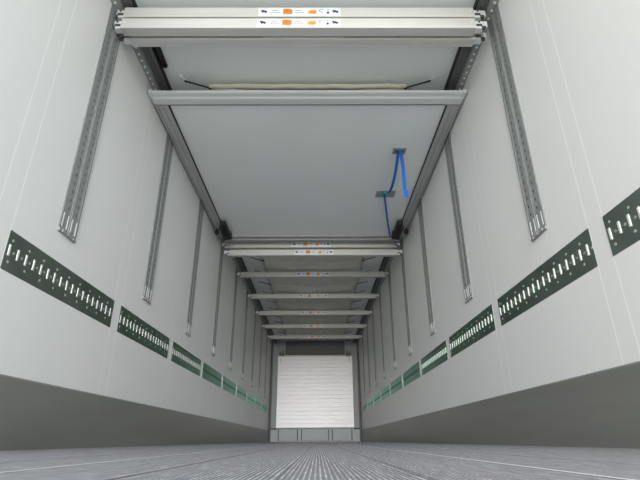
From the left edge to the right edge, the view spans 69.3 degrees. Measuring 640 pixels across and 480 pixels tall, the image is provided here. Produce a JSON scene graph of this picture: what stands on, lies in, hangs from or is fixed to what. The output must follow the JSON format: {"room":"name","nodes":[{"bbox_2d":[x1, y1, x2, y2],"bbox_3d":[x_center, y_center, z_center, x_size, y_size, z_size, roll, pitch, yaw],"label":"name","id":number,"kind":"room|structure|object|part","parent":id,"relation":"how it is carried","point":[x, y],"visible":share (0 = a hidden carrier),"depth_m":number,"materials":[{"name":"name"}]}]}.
{"room":"cargo space","nodes":[
{"label":"cargo space","id":0,"kind":"room"},
{"bbox_2d":[0,0,271,441],"bbox_3d":[-1.370,1.439,6.563,0.070,2.760,13.700,0,-23,0],"label":"wall","id":1,"kind":"structure","parent":0,"point":[50,50],"depth_m":2.84,"materials":[{"name":"white plastic"}]},
{"bbox_2d":[0,230,113,326],"bbox_3d":[-1.312,0.252,2.431,0.005,0.174,1.090,0,-23,0],"label":"plate","id":2,"kind":"object","parent":1,"relation":"attached to","point":[21,259],"visible":1,"depth_m":2.27,"materials":[{"name":"green metal"}]},
{"bbox_2d":[57,4,119,242],"bbox_3d":[-1.310,-0.741,2.707,0.018,1.578,0.169,0,-23,0],"label":"track","id":3,"kind":"object","parent":1,"relation":"attached to","point":[73,204],"visible":0.94,"depth_m":2.63,"materials":[{"name":"silver metal"}]},
{"bbox_3d":[-1.312,-0.075,2.418,0.004,0.103,0.161,0,-23,0],"label":"plate","id":4,"kind":"part","parent":3,"relation":"part of","materials":[{"name":"metal"}]},
{"bbox_2d":[112,18,487,35],"bbox_3d":[-0.135,-1.366,2.973,2.420,0.084,0.071,0,-23,0],"label":"beam","id":5,"kind":"structure","parent":3,"relation":"attached to","point":[127,26],"depth_m":2.95,"materials":[{"name":"white metal"}]},
{"bbox_2d":[115,8,485,20],"bbox_3d":[-0.133,-1.454,3.011,2.420,0.084,0.071,0,-23,0],"label":"beam","id":6,"kind":"structure","parent":3,"relation":"attached to","point":[478,15],"depth_m":2.98,"materials":[{"name":"metal"}]},
{"bbox_2d":[119,32,485,46],"bbox_3d":[-0.113,-1.333,3.056,2.420,0.084,0.071,0,-23,0],"label":"beam","id":7,"kind":"structure","parent":3,"relation":"attached to","point":[136,41],"depth_m":3.03,"materials":[{"name":"white metal"}]},
{"bbox_2d":[0,374,268,450],"bbox_3d":[-1.324,2.476,5.978,0.010,0.290,13.450,0,-23,0],"label":"baseboard","id":8,"kind":"structure","parent":1,"relation":"attached to","point":[34,415],"depth_m":2.63,"materials":[{"name":"grey metal"}]},
{"bbox_2d":[117,305,168,357],"bbox_3d":[-1.317,0.728,3.530,0.005,0.174,1.090,0,-23,0],"label":"plate","id":9,"kind":"object","parent":1,"relation":"attached to","point":[130,325],"visible":1,"depth_m":3.42,"materials":[{"name":"green metal"}]},
{"bbox_2d":[142,131,173,304],"bbox_3d":[-1.315,-0.258,3.822,0.018,1.578,0.169,0,-23,0],"label":"track","id":10,"kind":"object","parent":1,"relation":"attached to","point":[158,218],"visible":0.84,"depth_m":3.76,"materials":[{"name":"silver metal"}]},
{"bbox_3d":[-1.317,0.408,3.533,0.004,0.103,0.161,0,-23,0],"label":"plate","id":11,"kind":"part","parent":10,"relation":"part of","materials":[{"name":"metal"}]},
{"bbox_2d":[171,341,200,375],"bbox_3d":[-1.322,1.204,4.630,0.005,0.174,1.090,0,-23,0],"label":"plate","id":12,"kind":"object","parent":1,"relation":"attached to","point":[180,356],"visible":1,"depth_m":4.55,"materials":[{"name":"green metal"}]},
{"bbox_2d":[185,199,203,336],"bbox_3d":[-1.320,0.226,4.936,0.018,1.578,0.169,0,-23,0],"label":"track","id":13,"kind":"object","parent":1,"relation":"attached to","point":[201,206],"visible":0.85,"depth_m":4.87,"materials":[{"name":"silver metal"}]},
{"bbox_2d":[202,362,221,387],"bbox_3d":[-1.329,1.681,5.729,0.002,0.174,1.090,0,-23,0],"label":"plate","id":14,"kind":"object","parent":1,"relation":"attached to","point":[209,374],"visible":1,"depth_m":5.67,"materials":[{"name":"green metal"}]},
{"bbox_2d":[211,237,223,356],"bbox_3d":[-1.325,0.709,6.051,0.018,1.578,0.169,0,-23,0],"label":"track","id":15,"kind":"object","parent":1,"relation":"attached to","point":[222,240],"visible":0.96,"depth_m":5.99,"materials":[{"name":"silver metal"}]},
{"bbox_2d":[222,241,399,248],"bbox_3d":[-0.123,0.074,6.288,2.420,0.084,0.071,0,-23,0],"label":"beam","id":16,"kind":"structure","parent":15,"relation":"attached to","point":[378,244],"depth_m":6.26,"materials":[{"name":"white metal"}]},
{"bbox_2d":[222,376,235,394],"bbox_3d":[-1.334,2.157,6.828,0.002,0.174,1.090,0,-23,0],"label":"plate","id":17,"kind":"object","parent":1,"relation":"attached to","point":[228,385],"visible":1,"depth_m":6.74,"materials":[{"name":"green metal"}]},
{"bbox_2d":[229,267,237,369],"bbox_3d":[-1.331,1.192,7.166,0.018,1.578,0.169,0,-23,0],"label":"track","id":18,"kind":"object","parent":1,"relation":"attached to","point":[236,276],"visible":1,"depth_m":7.13,"materials":[{"name":"silver metal"}]},
{"bbox_2d":[237,271,388,277],"bbox_3d":[-0.113,0.556,7.409,2.420,0.084,0.071,0,-23,0],"label":"beam","id":19,"kind":"structure","parent":18,"relation":"attached to","point":[349,274],"depth_m":7.38,"materials":[{"name":"white metal"}]},
{"bbox_2d":[236,385,246,400],"bbox_3d":[-1.339,2.634,7.927,0.002,0.174,1.090,0,-23,0],"label":"plate","id":20,"kind":"object","parent":1,"relation":"attached to","point":[241,393],"visible":1,"depth_m":7.89,"materials":[{"name":"green metal"}]},
{"bbox_2d":[241,291,247,379],"bbox_3d":[-1.336,1.675,8.281,0.018,1.578,0.169,0,-23,0],"label":"track","id":21,"kind":"object","parent":1,"relation":"attached to","point":[247,291],"visible":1,"depth_m":8.21,"materials":[{"name":"silver metal"}]},
{"bbox_2d":[248,294,378,298],"bbox_3d":[-0.118,1.039,8.524,2.420,0.084,0.071,0,-23,0],"label":"beam","id":22,"kind":"structure","parent":21,"relation":"attached to","point":[253,296],"depth_m":8.49,"materials":[{"name":"white metal"}]},
{"bbox_2d":[247,392,254,405],"bbox_3d":[-1.344,3.110,9.026,0.002,0.174,1.090,0,-23,0],"label":"plate","id":23,"kind":"object","parent":1,"relation":"attached to","point":[250,399],"visible":1,"depth_m":8.95,"materials":[{"name":"green metal"}]},
{"bbox_2d":[251,308,255,386],"bbox_3d":[-1.341,2.158,9.396,0.018,1.578,0.169,0,-23,0],"label":"track","id":24,"kind":"object","parent":1,"relation":"attached to","point":[255,308],"visible":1,"depth_m":9.35,"materials":[{"name":"silver metal"}]},
{"bbox_2d":[255,398,260,408],"bbox_3d":[-1.349,3.586,10.125,0.002,0.174,1.090,0,-23,0],"label":"plate","id":25,"kind":"object","parent":1,"relation":"attached to","point":[257,402],"visible":1,"depth_m":9.98,"materials":[{"name":"green metal"}]},
{"bbox_2d":[258,321,262,392],"bbox_3d":[-1.346,2.642,10.510,0.018,1.578,0.169,0,-23,0],"label":"track","id":26,"kind":"object","parent":1,"relation":"attached to","point":[261,321],"visible":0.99,"depth_m":10.48,"materials":[{"name":"silver metal"}]},
{"bbox_2d":[261,402,266,411],"bbox_3d":[-1.354,4.063,11.224,0.002,0.174,1.090,0,-23,0],"label":"plate","id":27,"kind":"object","parent":1,"relation":"attached to","point":[264,406],"visible":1,"depth_m":11.19,"materials":[{"name":"green metal"}]},
{"bbox_2d":[264,333,267,396],"bbox_3d":[-1.351,3.125,11.625,0.018,1.578,0.169,0,-23,0],"label":"track","id":28,"kind":"object","parent":1,"relation":"attached to","point":[267,333],"visible":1,"depth_m":11.54,"materials":[{"name":"silver metal"}]},
{"bbox_2d":[148,89,466,241],"bbox_3d":[-0.101,-0.574,4.851,2.444,0.190,2.855,0,-23,0],"label":"ceiling panel","id":29,"kind":"object","parent":1,"relation":"attached to","point":[263,165],"depth_m":4.36,"materials":[{"name":"white"}]},
{"bbox_3d":[-1.262,-0.601,4.869,0.105,0.115,2.572,0,-23,0],"label":"rail","id":30,"kind":"part","parent":29,"relation":"part of","materials":[{"name":"grey metal"}]},
{"bbox_2d":[110,0,275,341],"bbox_3d":[-1.279,0.200,6.959,0.124,0.072,13.440,0,-23,0],"label":"trim","id":31,"kind":"structure","parent":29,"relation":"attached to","point":[148,58],"depth_m":3.56,"materials":[{"name":"metal"}]},
{"bbox_3d":[0.711,-0.500,5.021,0.205,0.007,0.140,0,-23,0],"label":"grip plate","id":32,"kind":"part","parent":29,"relation":"part of","materials":[{"name":"metal"}]},
{"bbox_2d":[384,194,390,236],"bbox_3d":[0.801,-0.230,5.465,0.022,0.132,1.062,-5,-24,10],"label":"strap","id":33,"kind":"object","parent":29,"relation":"hanging from","point":[384,194],"visible":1,"depth_m":5.26,"materials":[{"name":"blue fabric"}]},
{"bbox_2d":[384,150,408,197],"bbox_3d":[0.714,-0.443,4.510,0.060,0.509,0.823,1,-23,-4],"label":"strap","id":34,"kind":"object","parent":29,"relation":"hanging from","point":[400,153],"visible":1,"depth_m":4.23,"materials":[{"name":"blue fabric"}]},
{"bbox_3d":[0.732,-0.823,4.276,0.120,0.007,0.095,0,-23,0],"label":"grip plate","id":35,"kind":"part","parent":29,"relation":"part of","materials":[{"name":"metal"}]},
{"bbox_3d":[1.059,-0.608,4.883,0.105,0.115,2.572,0,-23,0],"label":"rail","id":36,"kind":"part","parent":29,"relation":"part of","materials":[{"name":"grey metal"}]},
{"bbox_2d":[256,310,371,315],"bbox_3d":[-0.123,1.521,9.634,2.420,0.084,0.071,0,-23,0],"label":"beam","id":37,"kind":"structure","parent":1,"relation":"attached to","point":[365,312],"depth_m":9.60,"materials":[{"name":"white metal"}]},
{"bbox_2d":[262,324,366,328],"bbox_3d":[-0.128,2.006,10.753,2.420,0.084,0.071,0,-23,0],"label":"beam","id":38,"kind":"structure","parent":1,"relation":"attached to","point":[267,326],"depth_m":10.72,"materials":[{"name":"white metal"}]},
{"bbox_2d":[268,335,361,338],"bbox_3d":[-0.134,2.487,11.864,2.420,0.084,0.071,0,-23,0],"label":"beam","id":39,"kind":"structure","parent":1,"relation":"attached to","point":[271,336],"depth_m":11.83,"materials":[{"name":"white metal"}]},
{"bbox_2d":[135,0,474,340],"bbox_3d":[-0.112,0.192,7.109,2.460,0.050,13.700,0,-23,0],"label":"ceiling","id":40,"kind":"structure","parent":0,"point":[204,66],"depth_m":3.52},
{"bbox_2d":[155,47,167,67],"bbox_3d":[-1.177,-1.405,3.328,0.040,0.019,0.440,0,-23,0],"label":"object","id":41,"kind":"object","parent":40,"relation":"attached to","point":[158,49],"visible":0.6,"depth_m":3.43,"materials":[{"name":"black"}]},
{"bbox_2d":[180,75,434,334],"bbox_3d":[-0.117,0.723,8.110,1.997,0.132,9.842,0,-23,0],"label":"air duct","id":42,"kind":"object","parent":40,"relation":"hanging from","point":[271,264],"visible":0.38,"depth_m":8.06,"materials":[{"name":"beige fabric"}]},
{"bbox_3d":[-0.960,-1.219,3.641,0.213,0.032,0.026,8,-25,-17],"label":"tie cord","id":43,"kind":"part","parent":42,"relation":"part of","materials":[{"name":"black fabric"}]},
{"bbox_3d":[-0.112,0.339,7.195,1.581,0.046,0.016,0,-23,0],"label":"cross rod","id":44,"kind":"part","parent":42,"relation":"part of","materials":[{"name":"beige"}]},
{"bbox_3d":[-0.122,1.278,9.360,1.581,0.046,0.016,0,-23,0],"label":"cross rod","id":45,"kind":"part","parent":42,"relation":"part of","materials":[{"name":"beige metal"}]},
{"bbox_3d":[-0.135,2.451,12.067,1.581,0.046,0.016,0,-23,0],"label":"cross rod","id":46,"kind":"part","parent":42,"relation":"part of","materials":[{"name":"beige metal"}]},
{"bbox_3d":[-0.117,0.809,8.278,1.581,0.046,0.016,0,-23,0],"label":"cross rod","id":47,"kind":"part","parent":42,"relation":"part of","materials":[{"name":"beige metal"}]},
{"bbox_3d":[-0.132,2.216,11.526,1.581,0.046,0.016,0,-23,0],"label":"cross rod","id":48,"kind":"part","parent":42,"relation":"part of","materials":[{"name":"beige metal"}]},
{"bbox_3d":[0.768,-1.224,3.651,0.213,0.032,0.026,-8,-25,17],"label":"tie cord","id":49,"kind":"part","parent":42,"relation":"part of","materials":[{"name":"black fabric"}]},
{"bbox_2d":[0,442,639,479],"bbox_3d":[-0.099,2.674,6.023,2.438,0.052,13.680,0,-23,0],"label":"floor","id":50,"kind":"structure","parent":0,"point":[260,460],"depth_m":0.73,"materials":[{"name":"metal"}]},
{"bbox_2d":[269,340,361,441],"bbox_3d":[-0.134,4.099,12.706,2.434,2.648,0.304,0,-23,0],"label":"bulkhead","id":51,"kind":"object","parent":50,"relation":"on","point":[315,391],"visible":1,"depth_m":12.55,"materials":[{"name":"grey metal"}]},
{"bbox_3d":[-0.133,4.100,12.567,2.060,1.847,0.047,0,-23,0],"label":"panel","id":52,"kind":"part","parent":51,"relation":"part of","materials":[{"name":"metal"}]},
{"bbox_2d":[358,0,639,439],"bbox_3d":[1.159,1.432,6.578,0.070,2.760,13.700,0,-23,0],"label":"wall","id":53,"kind":"structure","parent":0,"point":[575,64],"depth_m":2.53,"materials":[{"name":"white plastic"}]},
{"bbox_2d":[224,249,401,256],"bbox_3d":[-0.085,0.178,6.271,2.420,0.084,0.071,0,-23,0],"label":"beam","id":54,"kind":"structure","parent":53,"relation":"attached to","point":[283,252],"depth_m":6.24,"materials":[{"name":"white metal"}]},
{"bbox_2d":[362,332,364,396],"bbox_3d":[1.091,3.118,11.639,0.018,1.578,0.169,0,-23,0],"label":"track","id":55,"kind":"object","parent":53,"relation":"attached to","point":[362,332],"visible":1,"depth_m":11.63,"materials":[{"name":"silver metal"}]},
{"bbox_2d":[363,402,367,411],"bbox_3d":[1.104,4.056,11.239,0.002,0.174,1.090,0,-23,0],"label":"plate","id":56,"kind":"object","parent":53,"relation":"attached to","point":[365,406],"visible":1,"depth_m":11.22,"materials":[{"name":"green metal"}]},
{"bbox_2d":[366,322,370,392],"bbox_3d":[1.096,2.635,10.524,0.018,1.578,0.169,0,-23,0],"label":"track","id":57,"kind":"object","parent":53,"relation":"attached to","point":[366,322],"visible":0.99,"depth_m":10.48,"materials":[{"name":"silver metal"}]},
{"bbox_2d":[368,398,373,408],"bbox_3d":[1.109,3.579,10.140,0.002,0.174,1.090,0,-23,0],"label":"plate","id":58,"kind":"object","parent":53,"relation":"attached to","point":[370,402],"visible":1,"depth_m":10.15,"materials":[{"name":"green metal"}]},
{"bbox_2d":[372,308,376,385],"bbox_3d":[1.101,2.151,9.410,0.018,1.578,0.169,0,-23,0],"label":"track","id":59,"kind":"object","parent":53,"relation":"attached to","point":[372,308],"visible":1,"depth_m":9.37,"materials":[{"name":"silver metal"}]},
{"bbox_2d":[374,392,380,404],"bbox_3d":[1.114,3.103,9.040,0.002,0.174,1.090,0,-23,0],"label":"plate","id":60,"kind":"object","parent":53,"relation":"attached to","point":[377,398],"visible":1,"depth_m":8.96,"materials":[{"name":"green metal"}]},
{"bbox_2d":[379,290,385,378],"bbox_3d":[1.106,1.668,8.295,0.018,1.578,0.169,0,-23,0],"label":"track","id":61,"kind":"object","parent":53,"relation":"attached to","point":[379,290],"visible":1,"depth_m":8.23,"materials":[{"name":"silver metal"}]},
{"bbox_2d":[381,385,389,400],"bbox_3d":[1.119,2.627,7.941,0.002,0.174,1.090,0,-23,0],"label":"plate","id":62,"kind":"object","parent":53,"relation":"attached to","point":[385,392],"visible":1,"depth_m":7.90,"materials":[{"name":"green metal"}]},
{"bbox_2d":[388,267,396,368],"bbox_3d":[1.111,1.185,7.180,0.018,1.578,0.169,0,-23,0],"label":"track","id":63,"kind":"object","parent":53,"relation":"attached to","point":[389,278],"visible":1,"depth_m":7.12,"materials":[{"name":"silver metal"}]},
{"bbox_2d":[390,375,402,394],"bbox_3d":[1.124,2.150,6.842,0.002,0.174,1.090,0,-23,0],"label":"plate","id":64,"kind":"object","parent":53,"relation":"attached to","point":[396,385],"visible":1,"depth_m":6.80,"materials":[{"name":"green metal"}]},
{"bbox_2d":[400,237,411,355],"bbox_3d":[1.117,0.702,6.065,0.018,1.578,0.169,0,-23,0],"label":"track","id":65,"kind":"object","parent":53,"relation":"attached to","point":[401,239],"visible":0.91,"depth_m":6.05,"materials":[{"name":"silver metal"}]},
{"bbox_2d":[403,361,420,386],"bbox_3d":[1.129,1.674,5.743,0.002,0.174,1.090,0,-23,0],"label":"plate","id":66,"kind":"object","parent":53,"relation":"attached to","point":[413,373],"visible":1,"depth_m":5.65,"materials":[{"name":"green metal"}]},
{"bbox_2d":[354,0,498,341],"bbox_3d":[1.057,0.193,6.973,0.124,0.072,13.440,0,-23,0],"label":"trim","id":67,"kind":"structure","parent":53,"relation":"attached to","point":[465,57],"depth_m":3.53,"materials":[{"name":"metal"}]},
{"bbox_2d":[418,199,434,335],"bbox_3d":[1.122,0.219,4.951,0.018,1.578,0.169,0,-23,0],"label":"track","id":68,"kind":"object","parent":53,"relation":"attached to","point":[420,212],"visible":0.93,"depth_m":4.89,"materials":[{"name":"silver metal"}]},
{"bbox_2d":[421,340,447,374],"bbox_3d":[1.133,1.197,4.644,0.005,0.174,1.090,0,-23,0],"label":"plate","id":69,"kind":"object","parent":53,"relation":"attached to","point":[439,355],"visible":1,"depth_m":4.54,"materials":[{"name":"green metal"}]},
{"bbox_2d":[444,131,472,302],"bbox_3d":[1.127,-0.264,3.836,0.018,1.578,0.169,0,-23,0],"label":"track","id":70,"kind":"object","parent":53,"relation":"attached to","point":[466,279],"visible":0.86,"depth_m":3.77,"materials":[{"name":"silver metal"}]},
{"bbox_3d":[1.135,0.401,3.547,0.004,0.103,0.161,0,-23,0],"label":"plate","id":71,"kind":"part","parent":70,"relation":"part of","materials":[{"name":"metal"}]},
{"bbox_2d":[449,304,495,356],"bbox_3d":[1.138,0.721,3.544,0.005,0.174,1.090,0,-23,0],"label":"plate","id":72,"kind":"object","parent":53,"relation":"attached to","point":[480,326],"visible":1,"depth_m":3.44,"materials":[{"name":"green metal"}]},
{"bbox_2d":[361,361,639,448],"bbox_3d":[1.126,2.470,5.992,0.010,0.290,13.450,0,-23,0],"label":"baseboard","id":73,"kind":"structure","parent":53,"relation":"attached to","point":[599,409],"depth_m":2.31,"materials":[{"name":"grey metal"}]},
{"bbox_2d":[488,5,546,241],"bbox_3d":[1.132,-0.748,2.721,0.018,1.578,0.169,0,-23,0],"label":"track","id":74,"kind":"object","parent":53,"relation":"attached to","point":[535,215],"visible":0.99,"depth_m":2.66,"materials":[{"name":"silver metal"}]},
{"bbox_3d":[1.141,-0.082,2.433,0.004,0.103,0.161,0,-23,0],"label":"plate","id":75,"kind":"part","parent":74,"relation":"part of","materials":[{"name":"metal"}]},
{"bbox_2d":[497,228,597,325],"bbox_3d":[1.143,0.244,2.445,0.005,0.174,1.090,0,-23,0],"label":"plate","id":76,"kind":"object","parent":53,"relation":"attached to","point":[577,258],"visible":1,"depth_m":2.30,"materials":[{"name":"green metal"}]},
{"bbox_2d":[602,187,639,255],"bbox_3d":[1.148,-0.232,1.346,0.005,0.174,1.090,0,-23,0],"label":"plate","id":77,"kind":"object","parent":53,"relation":"attached to","point":[622,222],"visible":1,"depth_m":1.74,"materials":[{"name":"green metal"}]}
]}

